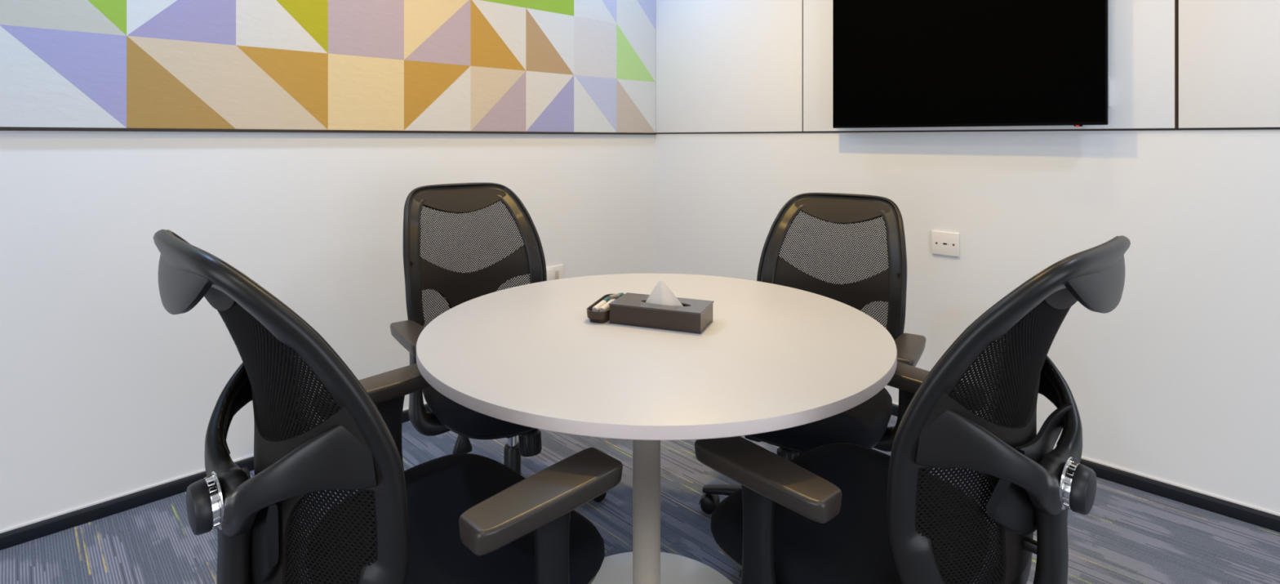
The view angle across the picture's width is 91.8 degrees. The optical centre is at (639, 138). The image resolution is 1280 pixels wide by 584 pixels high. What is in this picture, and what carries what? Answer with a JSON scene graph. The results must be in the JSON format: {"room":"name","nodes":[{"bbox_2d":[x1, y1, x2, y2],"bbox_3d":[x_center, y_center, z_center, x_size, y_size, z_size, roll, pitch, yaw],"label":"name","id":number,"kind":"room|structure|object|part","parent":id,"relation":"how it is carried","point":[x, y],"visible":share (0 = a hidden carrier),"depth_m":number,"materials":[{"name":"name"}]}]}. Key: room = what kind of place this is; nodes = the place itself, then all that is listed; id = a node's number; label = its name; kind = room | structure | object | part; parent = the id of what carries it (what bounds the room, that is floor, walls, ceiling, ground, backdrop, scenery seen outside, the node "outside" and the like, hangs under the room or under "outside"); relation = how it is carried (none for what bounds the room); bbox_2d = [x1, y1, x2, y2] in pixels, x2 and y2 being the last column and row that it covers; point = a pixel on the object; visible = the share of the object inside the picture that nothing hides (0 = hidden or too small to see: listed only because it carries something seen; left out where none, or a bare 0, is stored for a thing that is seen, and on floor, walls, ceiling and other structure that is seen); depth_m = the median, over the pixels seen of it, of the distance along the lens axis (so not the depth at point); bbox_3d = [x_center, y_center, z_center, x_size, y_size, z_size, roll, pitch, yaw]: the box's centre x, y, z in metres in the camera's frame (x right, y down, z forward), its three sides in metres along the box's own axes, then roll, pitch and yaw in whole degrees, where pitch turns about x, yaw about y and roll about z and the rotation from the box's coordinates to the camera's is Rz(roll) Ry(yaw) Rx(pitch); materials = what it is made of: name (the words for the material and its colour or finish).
{"room":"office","nodes":[
{"label":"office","id":0,"kind":"room"},
{"bbox_2d":[0,127,654,530],"bbox_3d":[-1.859,-0.098,1.927,5.460,2.600,0.130,0,0,-43],"label":"wall","id":1,"kind":"structure","parent":0,"point":[106,392],"depth_m":2.14,"materials":[{"name":"white paint"}]},
{"bbox_2d":[0,402,431,550],"bbox_3d":[-1.803,1.179,1.880,5.200,0.046,0.014,0,0,-43],"label":"baseboard","id":2,"kind":"structure","parent":1,"relation":"attached to","point":[42,528],"depth_m":1.97,"materials":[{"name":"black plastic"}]},
{"bbox_2d":[0,0,655,134],"bbox_3d":[-1.327,-0.639,2.321,3.877,1.231,0.023,0,0,-43],"label":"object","id":3,"kind":"object","parent":1,"relation":"attached to","point":[364,66],"visible":1,"depth_m":2.43,"materials":[{"name":"multicolored printed wall covering"}]},
{"bbox_3d":[-1.327,-0.029,2.321,3.877,0.010,0.023,0,0,-43],"label":"edge trim","id":4,"kind":"part","parent":3,"relation":"part of","materials":[{"name":"black"}]},
{"bbox_2d":[546,264,563,280],"bbox_3d":[-0.442,0.696,3.159,0.124,0.092,0.014,0,0,-43],"label":"wall switch","id":5,"kind":"object","parent":1,"relation":"attached to","point":[556,272],"visible":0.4,"depth_m":3.16,"materials":[{"name":"white plastic"}]},
{"bbox_2d":[546,268,553,280],"bbox_3d":[-0.459,0.696,3.138,0.052,0.070,0.004,0,0,-43],"label":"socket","id":6,"kind":"object","parent":5,"relation":"attached to","point":[549,271],"depth_m":3.14,"materials":[{"name":"white plastic"}]},
{"bbox_2d":[0,414,1279,583],"bbox_3d":[0.087,1.227,0.105,5.800,0.050,5.449,0,0,-43],"label":"floor","id":7,"kind":"structure","parent":0,"point":[1128,535],"depth_m":1.87,"materials":[{"name":"carpet"}]},
{"bbox_2d":[153,229,622,583],"bbox_3d":[-0.372,0.667,1.110,0.671,1.069,0.780,0,0,45],"label":"office chair","id":8,"kind":"object","parent":7,"relation":"on","point":[458,517],"visible":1,"depth_m":0.86,"materials":[{"name":"black plastic"}]},
{"bbox_3d":[-0.616,0.196,0.860,0.342,0.085,0.058,0,0,44],"label":"panel","id":9,"kind":"part","parent":8,"relation":"part of","materials":[{"name":"black plastic"}]},
{"bbox_3d":[-0.489,0.670,0.989,0.099,0.300,0.309,0,0,44],"label":"stem","id":10,"kind":"part","parent":8,"relation":"part of","materials":[{"name":"black plastic"}]},
{"bbox_3d":[-0.561,0.432,0.916,0.502,0.598,0.235,0,0,44],"label":"frame","id":11,"kind":"part","parent":8,"relation":"part of","materials":[{"name":"black plastic"}]},
{"bbox_3d":[-0.561,0.435,0.916,0.470,0.546,0.201,0,0,44],"label":"panel","id":12,"kind":"part","parent":8,"relation":"part of","materials":[{"name":"black fabric"}]},
{"bbox_3d":[-0.480,0.683,1.280,0.215,0.267,0.092,0,0,44],"label":"arm post","id":13,"kind":"part","parent":8,"relation":"part of","materials":[{"name":"black plastic"}]},
{"bbox_2d":[307,453,604,583],"bbox_3d":[-0.340,0.744,1.140,0.504,0.086,0.436,0,0,44],"label":"seat cushion","id":14,"kind":"object","parent":8,"relation":"on","point":[439,490],"depth_m":1.11,"materials":[{"name":"black fabric"}]},
{"bbox_3d":[-0.198,0.683,1.004,0.215,0.267,0.092,0,0,44],"label":"arm post","id":15,"kind":"part","parent":8,"relation":"part of","materials":[{"name":"black plastic"}]},
{"bbox_2d":[390,182,608,502],"bbox_3d":[-0.425,0.682,2.010,0.692,1.039,0.737,0,0,-12],"label":"office chair","id":16,"kind":"object","parent":7,"relation":"on","point":[457,287],"visible":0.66,"depth_m":2.13,"materials":[{"name":"black fabric"}]},
{"bbox_3d":[-0.563,0.713,1.815,0.215,0.267,0.092,0,0,-38],"label":"arm post","id":17,"kind":"part","parent":16,"relation":"part of","materials":[{"name":"black plastic"}]},
{"bbox_3d":[-0.648,0.226,2.248,0.342,0.085,0.058,0,0,-38],"label":"panel","id":18,"kind":"part","parent":16,"relation":"part of","materials":[{"name":"black plastic"}]},
{"bbox_3d":[-0.601,0.462,2.186,0.502,0.598,0.235,0,0,-38],"label":"frame","id":19,"kind":"part","parent":16,"relation":"part of","materials":[{"name":"black plastic"}]},
{"bbox_3d":[-0.600,0.465,2.186,0.470,0.546,0.201,0,0,-38],"label":"panel","id":20,"kind":"part","parent":16,"relation":"part of","materials":[{"name":"black fabric"}]},
{"bbox_2d":[422,386,531,436],"bbox_3d":[-0.408,0.774,1.937,0.504,0.086,0.436,0,0,-38],"label":"seat cushion","id":21,"kind":"object","parent":16,"relation":"on","point":[446,414],"depth_m":1.70,"materials":[{"name":"black fabric"}]},
{"bbox_3d":[-0.324,0.892,1.828,0.066,0.071,0.071,0,0,-38],"label":"tilt knob","id":22,"kind":"part","parent":16,"relation":"part of","materials":[{"name":"black plastic"}]},
{"bbox_2d":[416,273,897,583],"bbox_3d":[0.035,0.827,1.530,1.106,0.750,1.106,0,0,0],"label":"round table","id":23,"kind":"object","parent":7,"relation":"on","point":[771,357],"visible":0.96,"depth_m":1.29,"materials":[{"name":"grey laminate"}]},
{"bbox_2d":[586,293,612,323],"bbox_3d":[-0.086,0.432,1.580,0.058,0.040,0.142,0,0,21],"label":"caddy","id":24,"kind":"object","parent":23,"relation":"on","point":[602,317],"visible":0.57,"depth_m":1.52,"materials":[{"name":"brown plastic"}]},
{"bbox_2d":[591,296,609,311],"bbox_3d":[-0.097,0.423,1.580,0.018,0.021,0.092,0,0,19],"label":"marker","id":25,"kind":"object","parent":24,"relation":"in","point":[596,308],"visible":0.65,"depth_m":1.56,"materials":[{"name":"grey plastic"}]},
{"bbox_2d":[599,298,616,311],"bbox_3d":[-0.079,0.423,1.575,0.018,0.020,0.090,0,0,20],"label":"marker","id":26,"kind":"object","parent":24,"relation":"in","point":[606,306],"visible":0.55,"depth_m":1.55,"materials":[{"name":"grey plastic"}]},
{"bbox_2d":[608,292,623,299],"bbox_3d":[-0.061,0.410,1.613,0.044,0.014,0.014,0,0,-37],"label":"marker","id":27,"kind":"object","parent":24,"relation":"in","point":[618,295],"visible":0.72,"depth_m":1.60,"materials":[{"name":"grey plastic"}]},
{"bbox_2d":[608,278,713,333],"bbox_3d":[0.053,0.399,1.529,0.234,0.106,0.118,0,0,21],"label":"tissue box","id":28,"kind":"object","parent":23,"relation":"on","point":[661,308],"visible":1,"depth_m":1.49,"materials":[{"name":"black"}]},
{"bbox_3d":[0.053,0.405,1.529,0.234,0.004,0.118,0,0,21],"label":"lid","id":29,"kind":"part","parent":28,"relation":"part of","materials":[{"name":"black"}]},
{"bbox_2d":[698,192,925,577],"bbox_3d":[0.522,0.701,1.981,0.703,1.003,0.733,0,0,5],"label":"office chair","id":30,"kind":"object","parent":7,"relation":"on","point":[865,424],"visible":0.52,"depth_m":2.10,"materials":[{"name":"black fabric"}]},
{"bbox_3d":[0.341,1.115,1.954,0.292,0.056,0.051,0,0,23],"label":"leg","id":31,"kind":"part","parent":30,"relation":"part of","materials":[{"name":"black plastic"}]},
{"bbox_3d":[0.429,0.928,1.793,0.066,0.071,0.071,0,0,34],"label":"tilt knob","id":32,"kind":"part","parent":30,"relation":"part of","materials":[{"name":"black plastic"}]},
{"bbox_2d":[750,387,892,451],"bbox_3d":[0.506,0.810,1.908,0.504,0.086,0.436,0,0,34],"label":"seat cushion","id":33,"kind":"object","parent":30,"relation":"on","point":[865,424],"depth_m":1.70,"materials":[{"name":"black fabric"}]},
{"bbox_3d":[0.682,0.498,2.169,0.502,0.598,0.235,0,0,34],"label":"frame","id":34,"kind":"part","parent":30,"relation":"part of","materials":[{"name":"black plastic"}]},
{"bbox_3d":[0.682,0.501,2.169,0.470,0.546,0.201,0,0,34],"label":"panel","id":35,"kind":"part","parent":30,"relation":"part of","materials":[{"name":"black fabric"}]},
{"bbox_3d":[0.726,0.262,2.234,0.342,0.085,0.058,0,0,34],"label":"panel","id":36,"kind":"part","parent":30,"relation":"part of","materials":[{"name":"black plastic"}]},
{"bbox_3d":[0.669,0.749,1.796,0.215,0.267,0.092,0,0,34],"label":"arm post","id":37,"kind":"part","parent":30,"relation":"part of","materials":[{"name":"black plastic"}]},
{"bbox_2d":[694,235,1130,583],"bbox_3d":[0.485,0.678,1.203,0.738,1.048,0.694,0,0,25],"label":"office chair","id":38,"kind":"object","parent":7,"relation":"on","point":[837,513],"visible":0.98,"depth_m":0.95,"materials":[{"name":"black plastic"}]},
{"bbox_3d":[0.268,0.704,1.107,0.215,0.267,0.092,0,0,-41],"label":"arm post","id":39,"kind":"part","parent":38,"relation":"part of","materials":[{"name":"black plastic"}]},
{"bbox_2d":[710,442,989,583],"bbox_3d":[0.417,0.765,1.236,0.504,0.086,0.436,0,0,-41],"label":"seat cushion","id":40,"kind":"object","parent":38,"relation":"on","point":[853,547],"depth_m":1.16,"materials":[{"name":"black fabric"}]},
{"bbox_3d":[0.564,0.704,1.367,0.215,0.267,0.092,0,0,-41],"label":"arm post","id":41,"kind":"part","parent":38,"relation":"part of","materials":[{"name":"black plastic"}]},
{"bbox_3d":[0.625,0.456,1.000,0.470,0.546,0.201,0,0,-41],"label":"panel","id":42,"kind":"part","parent":38,"relation":"part of","materials":[{"name":"black fabric"}]},
{"bbox_3d":[0.625,0.453,0.999,0.502,0.598,0.235,0,0,-41],"label":"frame","id":43,"kind":"part","parent":38,"relation":"part of","materials":[{"name":"black plastic"}]},
{"bbox_3d":[0.558,0.691,1.076,0.099,0.300,0.309,0,0,-41],"label":"stem","id":44,"kind":"part","parent":38,"relation":"part of","materials":[{"name":"black plastic"}]},
{"bbox_3d":[0.677,0.217,0.940,0.342,0.085,0.058,0,0,-41],"label":"panel","id":45,"kind":"part","parent":38,"relation":"part of","materials":[{"name":"black plastic"}]},
{"bbox_2d":[654,128,1279,513],"bbox_3d":[2.032,-0.098,1.927,5.460,2.600,0.130,0,0,43],"label":"wall","id":46,"kind":"structure","parent":0,"point":[1178,383],"depth_m":2.22,"materials":[{"name":"white paint"}]},
{"bbox_2d":[655,0,802,132],"bbox_3d":[0.440,-0.715,3.325,0.949,1.359,0.011,0,0,43],"label":"wall panel","id":47,"kind":"object","parent":46,"relation":"attached to","point":[722,65],"visible":1,"depth_m":3.29,"materials":[{"name":"white laminate"}]},
{"bbox_2d":[931,230,959,257],"bbox_3d":[1.259,0.433,2.557,0.107,0.097,0.010,0,0,43],"label":"outlet","id":48,"kind":"object","parent":46,"relation":"attached to","point":[945,243],"visible":1,"depth_m":2.55,"materials":[{"name":"white plastic"}]},
{"bbox_2d":[653,0,1279,133],"bbox_3d":[1.616,-0.712,2.225,4.200,1.368,0.004,0,0,43],"label":"trim","id":49,"kind":"structure","parent":46,"relation":"attached to","point":[1176,1],"depth_m":2.20,"materials":[{"name":"black"}]},
{"bbox_2d":[803,0,1174,131],"bbox_3d":[1.286,-0.715,2.530,1.358,1.359,0.011,0,0,43],"label":"wall panel","id":50,"kind":"object","parent":46,"relation":"attached to","point":[1141,33],"visible":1,"depth_m":2.15,"materials":[{"name":"white laminate"}]},
{"bbox_2d":[832,0,1108,128],"bbox_3d":[1.261,-0.370,2.491,0.998,0.655,0.079,0,0,43],"label":"television","id":51,"kind":"object","parent":50,"relation":"attached to","point":[896,63],"visible":1,"depth_m":2.41,"materials":[{"name":"black glass screen"},{"name":"black plastic"}]},
{"bbox_2d":[891,401,1279,532],"bbox_3d":[1.977,1.179,1.880,5.200,0.046,0.014,0,0,43],"label":"baseboard","id":52,"kind":"structure","parent":46,"relation":"attached to","point":[1247,514],"depth_m":2.04,"materials":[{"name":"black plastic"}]},
{"bbox_2d":[1174,0,1175,128],"bbox_3d":[1.783,-0.715,2.065,0.003,1.359,0.009,0,0,43],"label":"trim","id":53,"kind":"structure","parent":46,"relation":"attached to","point":[1175,0],"depth_m":2.06,"materials":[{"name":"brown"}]},
{"bbox_2d":[1178,0,1279,128],"bbox_3d":[2.465,-0.715,1.423,1.856,1.359,0.011,0,0,43],"label":"wall panel","id":54,"kind":"object","parent":46,"relation":"attached to","point":[1229,50],"visible":1,"depth_m":1.97,"materials":[{"name":"white laminate"}]}
]}

